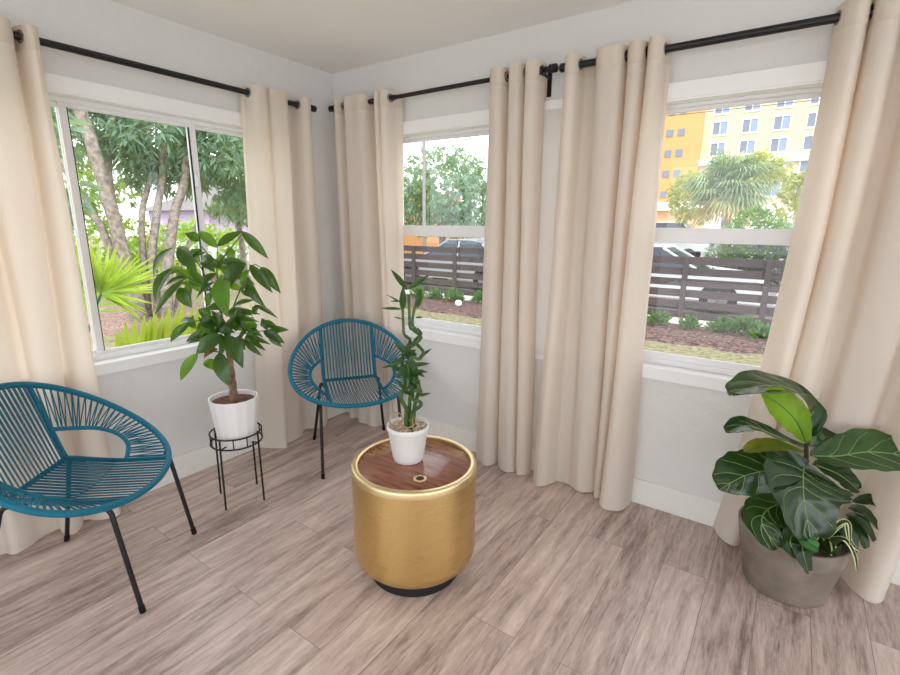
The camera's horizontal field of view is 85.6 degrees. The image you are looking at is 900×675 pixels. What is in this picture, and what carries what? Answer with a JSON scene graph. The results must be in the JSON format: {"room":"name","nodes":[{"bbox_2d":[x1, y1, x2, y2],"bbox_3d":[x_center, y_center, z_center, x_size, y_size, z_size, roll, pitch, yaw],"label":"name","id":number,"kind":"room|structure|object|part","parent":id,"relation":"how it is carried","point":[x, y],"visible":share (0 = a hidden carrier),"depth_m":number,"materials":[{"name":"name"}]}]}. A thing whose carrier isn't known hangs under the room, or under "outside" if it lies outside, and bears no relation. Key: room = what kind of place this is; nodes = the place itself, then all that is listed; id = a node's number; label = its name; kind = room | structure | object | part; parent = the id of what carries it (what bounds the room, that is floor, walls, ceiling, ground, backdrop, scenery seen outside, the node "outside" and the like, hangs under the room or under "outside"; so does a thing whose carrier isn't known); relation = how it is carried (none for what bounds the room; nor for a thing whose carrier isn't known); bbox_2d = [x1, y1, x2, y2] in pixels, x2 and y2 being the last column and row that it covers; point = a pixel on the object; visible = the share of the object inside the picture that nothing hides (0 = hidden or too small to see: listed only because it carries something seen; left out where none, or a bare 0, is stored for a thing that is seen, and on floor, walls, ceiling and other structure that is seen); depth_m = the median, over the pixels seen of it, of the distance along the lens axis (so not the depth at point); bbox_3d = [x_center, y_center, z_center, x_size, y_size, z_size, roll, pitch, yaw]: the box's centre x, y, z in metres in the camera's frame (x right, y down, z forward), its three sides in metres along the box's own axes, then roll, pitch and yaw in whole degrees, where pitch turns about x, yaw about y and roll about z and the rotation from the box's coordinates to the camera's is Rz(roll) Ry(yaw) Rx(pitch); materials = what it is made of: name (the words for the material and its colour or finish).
{"room":"sunroom","nodes":[
{"label":"sunroom","id":0,"kind":"room"},
{"bbox_2d":[0,0,345,475],"bbox_3d":[-2.185,-0.180,1.954,0.120,2.630,4.520,9,16,34],"label":"wall","id":1,"kind":"structure","parent":0,"point":[179,409],"depth_m":2.74,"materials":[{"name":"white paint"}]},
{"bbox_2d":[25,72,246,381],"bbox_3d":[-1.683,-0.547,2.574,0.154,1.405,2.000,9,16,34],"label":"window","id":2,"kind":"structure","parent":1,"relation":"in","point":[61,104],"depth_m":2.52,"materials":[{"name":"white plastic"}]},
{"bbox_3d":[-2.031,-0.452,2.172,0.020,1.225,0.676,9,16,34],"label":"sliding sash","id":3,"kind":"part","parent":2,"relation":"part of","materials":[{"name":"white plastic"}]},
{"bbox_3d":[-1.365,-0.662,3.103,0.020,1.225,0.501,9,16,34],"label":"sliding sash","id":4,"kind":"part","parent":2,"relation":"part of","materials":[{"name":"white plastic"}]},
{"bbox_2d":[13,31,316,111],"bbox_3d":[-1.623,-1.273,2.305,0.114,0.140,2.432,9,16,34],"label":"curtain rod","id":5,"kind":"object","parent":1,"relation":"attached to","point":[17,35],"visible":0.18,"depth_m":2.37,"materials":[{"name":"black metal"}]},
{"bbox_2d":[0,16,120,554],"bbox_3d":[-1.962,-0.124,2.024,0.128,2.282,0.749,9,16,34],"label":"curtain","id":6,"kind":"object","parent":5,"relation":"hanging from","point":[45,337],"visible":0.8,"depth_m":2.15,"materials":[{"name":"white fabric"}]},
{"bbox_2d":[239,84,327,447],"bbox_3d":[-1.063,-0.401,3.255,0.160,2.283,0.606,9,16,34],"label":"curtain","id":7,"kind":"object","parent":5,"relation":"hanging from","point":[277,135],"visible":0.91,"depth_m":3.19,"materials":[{"name":"white fabric"}]},
{"bbox_2d":[115,394,345,495],"bbox_3d":[-2.106,0.932,2.223,0.014,0.145,4.400,9,16,34],"label":"baseboard","id":8,"kind":"structure","parent":1,"relation":"attached to","point":[192,462],"depth_m":2.98,"materials":[{"name":"white paint"}]},
{"bbox_2d":[109,0,637,73],"bbox_3d":[0.180,-0.856,-1.127,8.000,0.120,7.500,9,16,34],"label":"ceiling","id":9,"kind":"structure","parent":0,"point":[329,36],"depth_m":2.53,"materials":[{"name":"white paint"}]},
{"bbox_2d":[387,416,428,464],"bbox_3d":[-0.180,0.449,2.094,0.181,0.162,0.181,9,16,34],"label":"pot","id":10,"kind":"object","parent":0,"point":[407,439],"depth_m":2.04,"materials":[{"name":"white ceramic"}]},
{"bbox_2d":[0,411,899,674],"bbox_3d":[-0.103,1.383,0.892,5.140,0.100,4.640,9,16,34],"label":"floor","id":11,"kind":"structure","parent":0,"point":[554,581],"depth_m":2.01,"materials":[{"name":"grey wood"}]},
{"bbox_2d":[0,381,196,613],"bbox_3d":[-1.533,0.614,2.032,0.624,0.862,0.811,-1,13,-6],"label":"chair","id":12,"kind":"object","parent":11,"relation":"on","point":[10,496],"visible":1,"depth_m":2.05,"materials":[{"name":"teal plastic"}]},
{"bbox_3d":[-1.706,0.858,1.851,0.216,0.465,0.029,-6,15,-26],"label":"leg","id":13,"kind":"part","parent":12,"relation":"part of","materials":[{"name":"black metal"}]},
{"bbox_3d":[-1.751,0.762,2.262,0.216,0.465,0.029,4,13,14],"label":"leg","id":14,"kind":"part","parent":12,"relation":"part of","materials":[{"name":"black metal"}]},
{"bbox_3d":[-1.248,0.860,1.870,0.097,0.457,0.020,2,13,5],"label":"leg","id":15,"kind":"part","parent":12,"relation":"part of","materials":[{"name":"black metal"}]},
{"bbox_3d":[-1.300,0.750,2.342,0.097,0.457,0.020,-4,14,-17],"label":"leg","id":16,"kind":"part","parent":12,"relation":"part of","materials":[{"name":"black metal"}]},
{"bbox_2d":[208,422,264,510],"bbox_3d":[-1.167,0.698,2.688,0.270,0.404,0.270,9,16,34],"label":"plant stand","id":17,"kind":"object","parent":11,"relation":"on","point":[259,424],"visible":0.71,"depth_m":2.62,"materials":[{"name":"black metal"}]},
{"bbox_3d":[-1.299,0.691,2.718,0.015,0.402,0.010,3,13,12],"label":"leg","id":18,"kind":"part","parent":17,"relation":"part of","materials":[{"name":"black metal"}]},
{"bbox_2d":[153,231,287,446],"bbox_3d":[-1.139,0.019,2.505,0.634,1.111,0.332,1,13,4],"label":"potted plant","id":19,"kind":"object","parent":17,"relation":"on","point":[233,410],"visible":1,"depth_m":2.44,"materials":[{"name":"green plant"}]},
{"bbox_3d":[-1.158,0.435,2.622,0.248,0.248,0.242,9,16,34],"label":"pot","id":20,"kind":"part","parent":19,"relation":"part of","materials":[{"name":"white ceramic"}]},
{"bbox_3d":[-1.197,0.729,2.560,0.010,0.402,0.015,3,13,12],"label":"leg","id":21,"kind":"part","parent":17,"relation":"part of","materials":[{"name":"black metal"}]},
{"bbox_3d":[-1.137,0.669,2.817,0.010,0.402,0.015,3,13,12],"label":"leg","id":22,"kind":"part","parent":17,"relation":"part of","materials":[{"name":"black metal"}]},
{"bbox_3d":[-1.035,0.707,2.659,0.015,0.402,0.010,3,13,12],"label":"leg","id":23,"kind":"part","parent":17,"relation":"part of","materials":[{"name":"black metal"}]},
{"bbox_2d":[288,318,412,478],"bbox_3d":[-0.629,0.353,3.194,0.811,0.862,0.624,-4,14,-20],"label":"chair","id":24,"kind":"object","parent":11,"relation":"on","point":[328,403],"visible":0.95,"depth_m":3.27,"materials":[{"name":"teal plastic"}]},
{"bbox_3d":[-0.897,0.519,3.345,0.029,0.465,0.216,-11,17,-40],"label":"leg","id":25,"kind":"part","parent":24,"relation":"part of","materials":[{"name":"black metal"}]},
{"bbox_3d":[-0.769,0.622,2.917,0.020,0.457,0.097,-2,13,-9],"label":"leg","id":26,"kind":"part","parent":24,"relation":"part of","materials":[{"name":"black metal"}]},
{"bbox_3d":[-0.499,0.489,3.488,0.029,0.465,0.216,1,13,0],"label":"leg","id":27,"kind":"part","parent":24,"relation":"part of","materials":[{"name":"black metal"}]},
{"bbox_3d":[-0.312,0.588,3.082,0.020,0.457,0.097,-7,15,-31],"label":"leg","id":28,"kind":"part","parent":24,"relation":"part of","materials":[{"name":"black metal"}]},
{"bbox_2d":[351,435,476,596],"bbox_3d":[-0.154,0.777,2.137,0.532,0.518,0.532,9,16,34],"label":"side table","id":29,"kind":"object","parent":11,"relation":"on","point":[414,525],"visible":0.94,"depth_m":1.92,"materials":[{"name":"gold metal"}]},
{"bbox_2d":[381,270,430,464],"bbox_3d":[-0.177,0.130,2.020,0.181,0.818,0.181,-9,16,-36],"label":"bamboo","id":30,"kind":"object","parent":29,"relation":"on","point":[407,433],"visible":1,"depth_m":2.01,"materials":[{"name":"green plant"}]},
{"bbox_2d":[712,370,899,607],"bbox_3d":[1.473,0.610,1.998,0.874,0.934,0.423,-2,13,-13],"label":"fiddle leaf fig","id":31,"kind":"object","parent":11,"relation":"on","point":[795,550],"visible":0.97,"depth_m":1.91,"materials":[{"name":"plant"}]},
{"bbox_3d":[1.459,0.626,2.007,0.083,0.526,0.021,1,13,4],"label":"stem","id":32,"kind":"part","parent":31,"relation":"part of","materials":[{"name":"brown"}]},
{"bbox_2d":[332,0,845,501],"bbox_3d":[1.200,-0.256,2.415,5.140,2.630,0.120,9,16,34],"label":"wall","id":33,"kind":"structure","parent":0,"point":[681,434],"depth_m":2.52,"materials":[{"name":"white paint"}]},
{"bbox_2d":[328,63,558,111],"bbox_3d":[-0.129,-1.443,2.952,1.682,0.140,0.114,9,16,34],"label":"curtain rod","id":34,"kind":"object","parent":33,"relation":"attached to","point":[552,68],"visible":0.64,"depth_m":2.75,"materials":[{"name":"black metal"}]},
{"bbox_2d":[334,90,403,426],"bbox_3d":[-0.569,-0.458,3.448,0.561,2.314,0.129,9,16,34],"label":"curtain","id":35,"kind":"object","parent":34,"relation":"hanging from","point":[369,137],"visible":0.78,"depth_m":3.34,"materials":[{"name":"white fabric"}]},
{"bbox_3d":[-0.568,-1.546,3.201,0.545,0.031,0.030,9,16,34],"label":"rod","id":36,"kind":"part","parent":34,"relation":"part of","materials":[{"name":"black metal"}]},
{"bbox_3d":[0.056,-1.442,2.779,1.075,0.025,0.024,9,16,34],"label":"rod","id":37,"kind":"part","parent":34,"relation":"part of","materials":[{"name":"black metal"}]},
{"bbox_2d":[476,59,546,474],"bbox_3d":[0.323,-0.310,2.841,0.402,2.313,0.118,9,16,34],"label":"curtain","id":38,"kind":"object","parent":34,"relation":"hanging from","point":[516,110],"visible":0.99,"depth_m":2.77,"materials":[{"name":"white fabric"}]},
{"bbox_2d":[403,61,826,397],"bbox_3d":[0.627,-0.564,2.735,2.700,1.414,0.154,9,16,34],"label":"window","id":39,"kind":"structure","parent":33,"relation":"in","point":[782,237],"depth_m":2.31,"materials":[{"name":"white plastic"}]},
{"bbox_2d":[403,127,488,335],"bbox_3d":[-0.045,-0.679,3.236,0.814,1.273,0.060,9,16,34],"label":"window","id":40,"kind":"structure","parent":39,"relation":"in","point":[408,230],"depth_m":3.21,"materials":[{"name":"white plastic"}]},
{"bbox_3d":[-0.057,-0.412,3.284,0.766,0.671,0.023,9,16,34],"label":"sash","id":41,"kind":"part","parent":40,"relation":"part of","materials":[{"name":"white plastic"}]},
{"bbox_3d":[-0.037,-0.994,3.171,0.766,0.605,0.020,9,16,34],"label":"sash","id":42,"kind":"part","parent":40,"relation":"part of","materials":[{"name":"white plastic"}]},
{"bbox_2d":[535,108,561,354],"bbox_3d":[0.558,-0.550,2.700,0.630,1.338,0.004,9,16,34],"label":"window trim","id":43,"kind":"structure","parent":39,"relation":"attached to","point":[552,117],"depth_m":2.69,"materials":[{"name":"white"}]},
{"bbox_3d":[1.300,-0.187,2.364,0.836,0.671,0.023,9,16,34],"label":"sash","id":44,"kind":"part","parent":39,"relation":"part of","materials":[{"name":"white plastic"}]},
{"bbox_3d":[1.321,-0.769,2.251,0.836,0.605,0.020,9,16,34],"label":"sash","id":45,"kind":"part","parent":39,"relation":"part of","materials":[{"name":"white plastic"}]},
{"bbox_2d":[346,395,899,585],"bbox_3d":[1.158,0.870,2.616,4.886,0.145,0.014,9,16,34],"label":"baseboard","id":46,"kind":"structure","parent":33,"relation":"attached to","point":[703,510],"depth_m":2.62,"materials":[{"name":"white paint"}]},
{"bbox_2d":[559,6,872,72],"bbox_3d":[1.413,-1.181,1.909,2.052,0.140,0.114,9,16,34],"label":"curtain rod","id":47,"kind":"object","parent":33,"relation":"attached to","point":[831,18],"visible":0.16,"depth_m":1.99,"materials":[{"name":"black metal"}]},
{"bbox_2d":[533,35,672,510],"bbox_3d":[0.742,-0.232,2.535,0.565,2.307,0.160,9,16,34],"label":"curtain","id":48,"kind":"object","parent":47,"relation":"hanging from","point":[614,109],"visible":0.98,"depth_m":2.48,"materials":[{"name":"white fabric"}]},
{"bbox_2d":[713,0,899,602],"bbox_3d":[1.633,-0.079,1.913,0.826,2.309,0.204,9,16,34],"label":"curtain","id":49,"kind":"object","parent":47,"relation":"hanging from","point":[834,332],"visible":0.64,"depth_m":1.94,"materials":[{"name":"white fabric"}]},
{"bbox_2d":[738,505,851,607],"bbox_3d":[1.445,0.932,2.078,0.401,0.272,0.401,9,16,34],"label":"planter","id":50,"kind":"object","parent":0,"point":[779,576],"depth_m":1.94,"materials":[{"name":"grey concrete"}]},
{"label":"outside","id":51,"kind":"structure","parent":0,"visible":0},
{"bbox_2d":[433,99,819,140],"bbox_3d":[9.412,-6.783,13.745,64.000,0.340,0.023,9,16,34],"label":"utility wire","id":52,"kind":"object","parent":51,"point":[816,99],"visible":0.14,"depth_m":14.43,"materials":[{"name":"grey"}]},
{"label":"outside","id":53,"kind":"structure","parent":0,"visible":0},
{"bbox_2d":[405,237,787,318],"bbox_3d":[27.748,-7.914,44.124,140.000,0.180,180.000,9,16,34],"label":"ground","id":54,"kind":"structure","parent":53,"point":[702,253],"depth_m":12.60,"materials":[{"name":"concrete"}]},
{"bbox_2d":[422,141,425,253],"bbox_3d":[-0.923,-4.697,17.356,0.120,5.200,0.120,9,16,34],"label":"utility pole","id":55,"kind":"object","parent":54,"relation":"on","point":[424,142],"visible":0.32,"depth_m":17.16,"materials":[{"name":"grey concrete"}]},
{"bbox_2d":[403,191,461,253],"bbox_3d":[-2.074,-7.082,30.639,4.300,3.770,4.400,9,16,34],"label":"building","id":56,"kind":"structure","parent":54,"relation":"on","point":[407,240],"depth_m":28.67,"materials":[{"name":"orange paint"}]},
{"bbox_2d":[404,238,484,290],"bbox_3d":[0.372,-2.420,15.693,4.607,1.535,1.908,9,16,34],"label":"car","id":57,"kind":"object","parent":54,"relation":"on","point":[461,243],"visible":0.16,"depth_m":14.88,"materials":[{"name":"silver metal"}]},
{"bbox_3d":[0.704,-2.806,15.369,2.987,0.617,1.673,9,16,34],"label":"cabin glass","id":58,"kind":"part","parent":57,"relation":"part of","materials":[{"name":"blue"}]},
{"bbox_2d":[403,143,486,243],"bbox_3d":[-0.095,-4.888,18.959,5.275,4.997,3.284,7,15,27],"label":"tree","id":59,"kind":"object","parent":54,"relation":"on","point":[445,212],"visible":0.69,"depth_m":18.11,"materials":[{"name":"green plant"}]},
{"bbox_2d":[654,222,712,256],"bbox_3d":[12.791,-5.760,29.057,5.100,2.226,2.108,9,16,34],"label":"car","id":60,"kind":"object","parent":54,"relation":"on","point":[695,249],"visible":0.14,"depth_m":27.67,"materials":[{"name":"white metal"}]},
{"bbox_3d":[12.520,-6.448,29.096,4.197,0.876,1.853,9,16,34],"label":"cabin glass","id":61,"kind":"part","parent":60,"relation":"part of","materials":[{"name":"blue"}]},
{"bbox_2d":[649,244,768,314],"bbox_3d":[5.380,-1.579,12.302,4.607,1.515,1.908,9,16,34],"label":"car","id":62,"kind":"object","parent":54,"relation":"on","point":[659,249],"visible":0.16,"depth_m":11.27,"materials":[{"name":"white metal"}]},
{"bbox_3d":[5.056,-2.068,12.423,2.989,0.609,1.673,9,16,34],"label":"cabin glass","id":63,"kind":"part","parent":62,"relation":"part of","materials":[{"name":"blue"}]},
{"bbox_2d":[703,224,754,268],"bbox_3d":[9.691,-2.929,16.896,1.631,2.141,1.480,9,16,34],"label":"bush","id":64,"kind":"object","parent":54,"relation":"on","point":[718,247],"visible":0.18,"depth_m":16.82,"materials":[{"name":"green plant"}]},
{"bbox_2d":[672,146,792,257],"bbox_3d":[12.040,-5.476,20.969,4.463,5.435,4.620,-4,14,-21],"label":"palm","id":65,"kind":"object","parent":54,"relation":"on","point":[727,202],"visible":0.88,"depth_m":20.21,"materials":[{"name":"green plant"}]},
{"bbox_2d":[663,148,805,255],"bbox_3d":[15.096,-6.627,25.071,7.674,5.884,3.324,9,16,34],"label":"tree","id":66,"kind":"object","parent":54,"relation":"on","point":[781,173],"visible":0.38,"depth_m":24.26,"materials":[{"name":"green plant"}]},
{"bbox_2d":[656,97,820,228],"bbox_3d":[44.822,-32.074,72.401,70.000,34.420,18.500,9,16,34],"label":"apartment building","id":67,"kind":"structure","parent":54,"relation":"on","point":[787,130],"depth_m":68.11,"materials":[{"name":"beige paint"}]},
{"bbox_3d":[37.984,-27.061,69.953,0.830,1.640,0.050,9,16,34],"label":"pane","id":68,"kind":"part","parent":67,"relation":"part of","materials":[{"name":"blue"}]},
{"bbox_3d":[38.009,-29.789,69.320,0.830,1.640,0.050,9,16,34],"label":"pane","id":69,"kind":"part","parent":67,"relation":"part of","materials":[{"name":"blue glass"}]},
{"bbox_3d":[38.747,-26.935,69.436,0.830,1.640,0.050,9,16,34],"label":"pane","id":70,"kind":"part","parent":67,"relation":"part of","materials":[{"name":"blue glass"}]},
{"bbox_3d":[38.771,-29.662,68.804,0.830,1.640,0.050,9,16,34],"label":"pane","id":71,"kind":"part","parent":67,"relation":"part of","materials":[{"name":"blue glass"}]},
{"bbox_3d":[40.994,-26.562,67.913,0.830,1.640,0.050,9,16,34],"label":"pane","id":72,"kind":"part","parent":67,"relation":"part of","materials":[{"name":"blue glass"}]},
{"bbox_3d":[41.019,-29.289,67.281,0.830,1.640,0.050,9,16,34],"label":"pane","id":73,"kind":"part","parent":67,"relation":"part of","materials":[{"name":"blue glass"}]},
{"bbox_3d":[41.043,-32.017,66.649,0.830,1.640,0.050,9,16,34],"label":"pane","id":74,"kind":"part","parent":67,"relation":"part of","materials":[{"name":"blue glass"}]},
{"bbox_3d":[41.757,-26.435,67.396,0.830,1.640,0.050,9,16,34],"label":"pane","id":75,"kind":"part","parent":67,"relation":"part of","materials":[{"name":"blue glass"}]},
{"bbox_3d":[41.781,-29.163,66.764,0.830,1.640,0.050,9,16,34],"label":"pane","id":76,"kind":"part","parent":67,"relation":"part of","materials":[{"name":"blue glass"}]},
{"bbox_3d":[44.004,-26.062,65.873,0.830,1.640,0.050,9,16,34],"label":"pane","id":77,"kind":"part","parent":67,"relation":"part of","materials":[{"name":"blue glass"}]},
{"bbox_3d":[44.717,-20.286,66.666,0.830,1.640,0.050,9,16,34],"label":"pane","id":78,"kind":"part","parent":67,"relation":"part of","materials":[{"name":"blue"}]},
{"bbox_3d":[44.028,-28.790,65.241,0.830,1.640,0.050,9,16,34],"label":"pane","id":79,"kind":"part","parent":67,"relation":"part of","materials":[{"name":"blue glass"}]},
{"bbox_3d":[44.053,-31.517,64.609,0.830,1.640,0.050,9,16,34],"label":"pane","id":80,"kind":"part","parent":67,"relation":"part of","materials":[{"name":"blue glass"}]},
{"bbox_3d":[44.767,-25.936,65.356,0.830,1.640,0.050,9,16,34],"label":"pane","id":81,"kind":"part","parent":67,"relation":"part of","materials":[{"name":"blue glass"}]},
{"bbox_3d":[44.791,-28.663,64.724,0.830,1.640,0.050,9,16,34],"label":"pane","id":82,"kind":"part","parent":67,"relation":"part of","materials":[{"name":"blue glass"}]},
{"bbox_3d":[44.815,-31.391,64.092,0.830,1.640,0.050,9,16,34],"label":"pane","id":83,"kind":"part","parent":67,"relation":"part of","materials":[{"name":"blue glass"}]},
{"bbox_3d":[46.987,-22.592,64.522,0.830,1.640,0.050,9,16,34],"label":"pane","id":84,"kind":"part","parent":67,"relation":"part of","materials":[{"name":"blue"}]},
{"bbox_3d":[47.014,-25.563,63.834,0.830,1.640,0.050,9,16,34],"label":"pane","id":85,"kind":"part","parent":67,"relation":"part of","materials":[{"name":"blue glass"}]},
{"bbox_3d":[47.038,-28.291,63.202,0.830,1.640,0.050,9,16,34],"label":"pane","id":86,"kind":"part","parent":67,"relation":"part of","materials":[{"name":"blue glass"}]},
{"bbox_3d":[47.062,-31.018,62.569,0.830,1.640,0.050,9,16,34],"label":"pane","id":87,"kind":"part","parent":67,"relation":"part of","materials":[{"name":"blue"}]},
{"bbox_2d":[719,203,785,270],"bbox_3d":[9.709,-3.030,15.623,1.977,2.506,1.657,9,16,34],"label":"bush","id":88,"kind":"object","parent":54,"relation":"on","point":[727,248],"visible":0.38,"depth_m":15.34,"materials":[{"name":"green plant"}]},
{"bbox_2d":[716,245,788,283],"bbox_3d":[11.693,-1.898,13.830,7.398,1.961,1.883,9,16,34],"label":"hedge","id":89,"kind":"object","parent":54,"relation":"on","point":[761,248],"visible":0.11,"depth_m":14.97,"materials":[{"name":"green plant"}]},
{"bbox_2d":[752,220,793,283],"bbox_3d":[10.906,-2.788,16.046,1.574,2.189,1.509,9,16,34],"label":"bush","id":90,"kind":"object","parent":54,"relation":"on","point":[788,223],"visible":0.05,"depth_m":15.83,"materials":[{"name":"green plant"}]},
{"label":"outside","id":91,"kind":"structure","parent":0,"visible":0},
{"bbox_2d":[74,235,763,365],"bbox_3d":[-20.959,-3.791,23.638,84.000,0.350,38.000,9,16,34],"label":"lawn","id":92,"kind":"structure","parent":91,"point":[109,341],"depth_m":7.31,"materials":[{"name":"green plant"}]},
{"bbox_2d":[50,106,104,235],"bbox_3d":[-4.486,-1.076,5.368,1.154,3.097,1.213,1,13,3],"label":"tree","id":93,"kind":"object","parent":92,"relation":"on","point":[86,206],"visible":0.02,"depth_m":5.41,"materials":[{"name":"green plant"}]},
{"bbox_2d":[59,146,142,218],"bbox_3d":[-8.623,-2.557,10.711,2.482,3.505,3.369,9,16,34],"label":"tree","id":94,"kind":"object","parent":92,"relation":"on","point":[93,196],"visible":0.16,"depth_m":10.92,"materials":[{"name":"green plant"}]},
{"bbox_2d":[74,238,162,331],"bbox_3d":[-3.548,-0.136,4.616,1.231,1.622,1.382,9,16,34],"label":"fan palm","id":95,"kind":"object","parent":92,"relation":"on","point":[109,282],"visible":0.54,"depth_m":4.57,"materials":[{"name":"green plant"}]},
{"bbox_2d":[74,208,164,292],"bbox_3d":[-8.581,-2.031,11.728,3.134,2.219,3.294,-8,15,-32],"label":"bush","id":96,"kind":"object","parent":92,"relation":"on","point":[131,244],"visible":0.21,"depth_m":11.58,"materials":[{"name":"green plant"}]},
{"bbox_2d":[115,304,199,346],"bbox_3d":[-2.291,0.353,3.518,1.190,1.191,0.192,-11,18,-42],"label":"sago palm","id":97,"kind":"object","parent":92,"relation":"on","point":[152,332],"visible":0.18,"depth_m":3.60,"materials":[{"name":"green plant"}]},
{"bbox_2d":[86,303,230,335],"bbox_3d":[-5.413,-0.395,8.726,4.200,0.064,3.300,9,16,34],"label":"mulch bed","id":98,"kind":"object","parent":92,"relation":"on","point":[111,322],"visible":0.22,"depth_m":8.38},
{"bbox_2d":[57,108,209,322],"bbox_3d":[-6.078,-2.463,8.283,3.781,4.489,2.554,-5,14,-24],"label":"tree","id":99,"kind":"object","parent":98,"relation":"on","point":[103,175],"visible":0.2,"depth_m":7.66,"materials":[{"name":"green plant"}]},
{"bbox_3d":[-6.116,-3.602,8.086,3.859,1.897,2.476,-8,16,-33],"label":"crown","id":100,"kind":"part","parent":99,"relation":"part of","materials":[{"name":"green plant"}]},
{"bbox_2d":[77,113,246,317],"bbox_3d":[-4.676,-2.437,8.950,3.384,4.146,2.673,-3,13,-14],"label":"tree","id":101,"kind":"object","parent":98,"relation":"on","point":[211,172],"visible":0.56,"depth_m":8.31,"materials":[{"name":"green plant"}]},
{"bbox_3d":[-4.668,-3.330,8.743,3.384,2.312,2.673,-3,13,-14],"label":"crown","id":102,"kind":"part","parent":101,"relation":"part of","materials":[{"name":"green plant"}]},
{"bbox_2d":[130,215,248,280],"bbox_3d":[-7.752,-2.621,14.704,3.376,2.130,3.385,9,16,34],"label":"bush","id":103,"kind":"object","parent":92,"relation":"on","point":[181,232],"visible":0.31,"depth_m":14.19,"materials":[{"name":"green plant"}]},
{"bbox_2d":[146,185,249,260],"bbox_3d":[-9.468,-5.885,24.698,5.900,3.450,9.200,9,16,34],"label":"house","id":104,"kind":"structure","parent":92,"relation":"on","point":[187,209],"depth_m":20.91,"materials":[{"name":"grey"}]},
{"bbox_2d":[171,135,249,277],"bbox_3d":[-4.490,-2.924,10.689,3.260,4.307,3.149,9,16,34],"label":"tree","id":105,"kind":"object","parent":92,"relation":"on","point":[239,220],"visible":0.04,"depth_m":10.62,"materials":[{"name":"green plant"}]},
{"bbox_3d":[-4.483,-3.685,10.512,3.260,2.745,3.149,9,16,34],"label":"crown","id":106,"kind":"part","parent":105,"relation":"part of","materials":[{"name":"green plant"}]},
{"bbox_2d":[211,275,766,355],"bbox_3d":[0.737,-0.563,9.664,20.000,0.072,1.800,9,16,34],"label":"mulch bed","id":107,"kind":"object","parent":92,"relation":"on","point":[732,342],"visible":0.15,"depth_m":7.50,"materials":[{"name":"brown soil"}]},
{"bbox_2d":[407,286,428,296],"bbox_3d":[-0.731,-1.060,11.054,0.537,0.284,0.428,9,16,34],"label":"shrub","id":108,"kind":"object","parent":107,"relation":"on","point":[416,289],"visible":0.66,"depth_m":11.00,"materials":[{"name":"green plant"}]},
{"bbox_2d":[426,287,444,298],"bbox_3d":[-0.298,-1.003,10.809,0.530,0.278,0.443,9,16,34],"label":"shrub","id":109,"kind":"object","parent":107,"relation":"on","point":[434,294],"visible":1,"depth_m":10.78,"materials":[{"name":"green plant"}]},
{"bbox_2d":[444,286,464,300],"bbox_3d":[0.106,-0.945,10.481,0.476,0.312,0.496,-1,13,-5],"label":"shrub","id":110,"kind":"object","parent":107,"relation":"on","point":[453,294],"visible":0.99,"depth_m":10.42,"materials":[{"name":"green plant"}]},
{"bbox_2d":[455,300,461,306],"bbox_3d":[0.172,-0.694,9.913,0.150,0.150,0.150,9,16,34],"label":"globe","id":111,"kind":"object","parent":107,"relation":"on","point":[458,303],"visible":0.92,"depth_m":9.86,"materials":[{"name":"white"}]},
{"bbox_2d":[469,290,482,302],"bbox_3d":[0.649,-0.871,10.230,0.495,0.287,0.523,-3,13,-14],"label":"shrub","id":112,"kind":"object","parent":107,"relation":"on","point":[477,297],"visible":0.49,"depth_m":10.16,"materials":[{"name":"green plant"}]},
{"bbox_2d":[646,310,672,325],"bbox_3d":[3.481,-0.345,8.166,0.517,0.261,0.431,9,16,34],"label":"shrub","id":113,"kind":"object","parent":107,"relation":"on","point":[663,318],"visible":0.99,"depth_m":8.12,"materials":[{"name":"green plant"}]},
{"bbox_2d":[677,314,702,329],"bbox_3d":[3.878,-0.261,7.849,0.403,0.243,0.400,9,16,34],"label":"shrub","id":114,"kind":"object","parent":107,"relation":"on","point":[693,322],"visible":1,"depth_m":7.82,"materials":[{"name":"green plant"}]},
{"bbox_2d":[703,315,739,333],"bbox_3d":[4.288,-0.224,7.649,0.520,0.268,0.500,9,16,34],"label":"shrub","id":115,"kind":"object","parent":107,"relation":"on","point":[723,323],"visible":1,"depth_m":7.58,"materials":[{"name":"green plant"}]},
{"bbox_2d":[731,314,758,333],"bbox_3d":[4.544,-0.225,7.546,0.524,0.323,0.605,9,16,34],"label":"shrub","id":116,"kind":"object","parent":107,"relation":"on","point":[744,323],"visible":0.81,"depth_m":7.49,"materials":[{"name":"green plant"}]},
{"bbox_2d":[743,319,770,339],"bbox_3d":[4.623,-0.117,7.170,0.517,0.293,0.516,9,16,34],"label":"shrub","id":117,"kind":"object","parent":107,"relation":"on","point":[763,330],"visible":0.83,"depth_m":7.15,"materials":[{"name":"green plant"}]},
{"bbox_2d":[249,272,757,326],"bbox_3d":[1.333,-0.768,10.492,20.000,0.063,0.480,9,16,34],"label":"gravel strip","id":118,"kind":"object","parent":92,"relation":"on","point":[674,320],"visible":0.06,"depth_m":8.69,"materials":[{"name":"white gravel"}]},
{"bbox_2d":[248,245,785,325],"bbox_3d":[1.916,-1.241,10.337,21.000,1.185,0.070,9,16,34],"label":"fence","id":119,"kind":"object","parent":92,"relation":"on","point":[768,275],"visible":0.21,"depth_m":8.74,"materials":[{"name":"brown wood"}]},
{"bbox_3d":[-0.917,-1.701,12.246,0.090,1.170,0.049,9,16,34],"label":"post","id":120,"kind":"part","parent":119,"relation":"part of","materials":[{"name":"wood"}]},
{"bbox_3d":[0.108,-1.531,11.551,0.090,1.170,0.049,9,16,34],"label":"post","id":121,"kind":"part","parent":119,"relation":"part of","materials":[{"name":"wood"}]},
{"bbox_3d":[4.208,-0.851,8.772,0.090,1.170,0.049,9,16,34],"label":"post","id":122,"kind":"part","parent":119,"relation":"part of","materials":[{"name":"wood"}]},
{"bbox_3d":[5.234,-0.681,8.078,0.090,1.170,0.049,9,16,34],"label":"post","id":123,"kind":"part","parent":119,"relation":"part of","materials":[{"name":"wood"}]}
]}

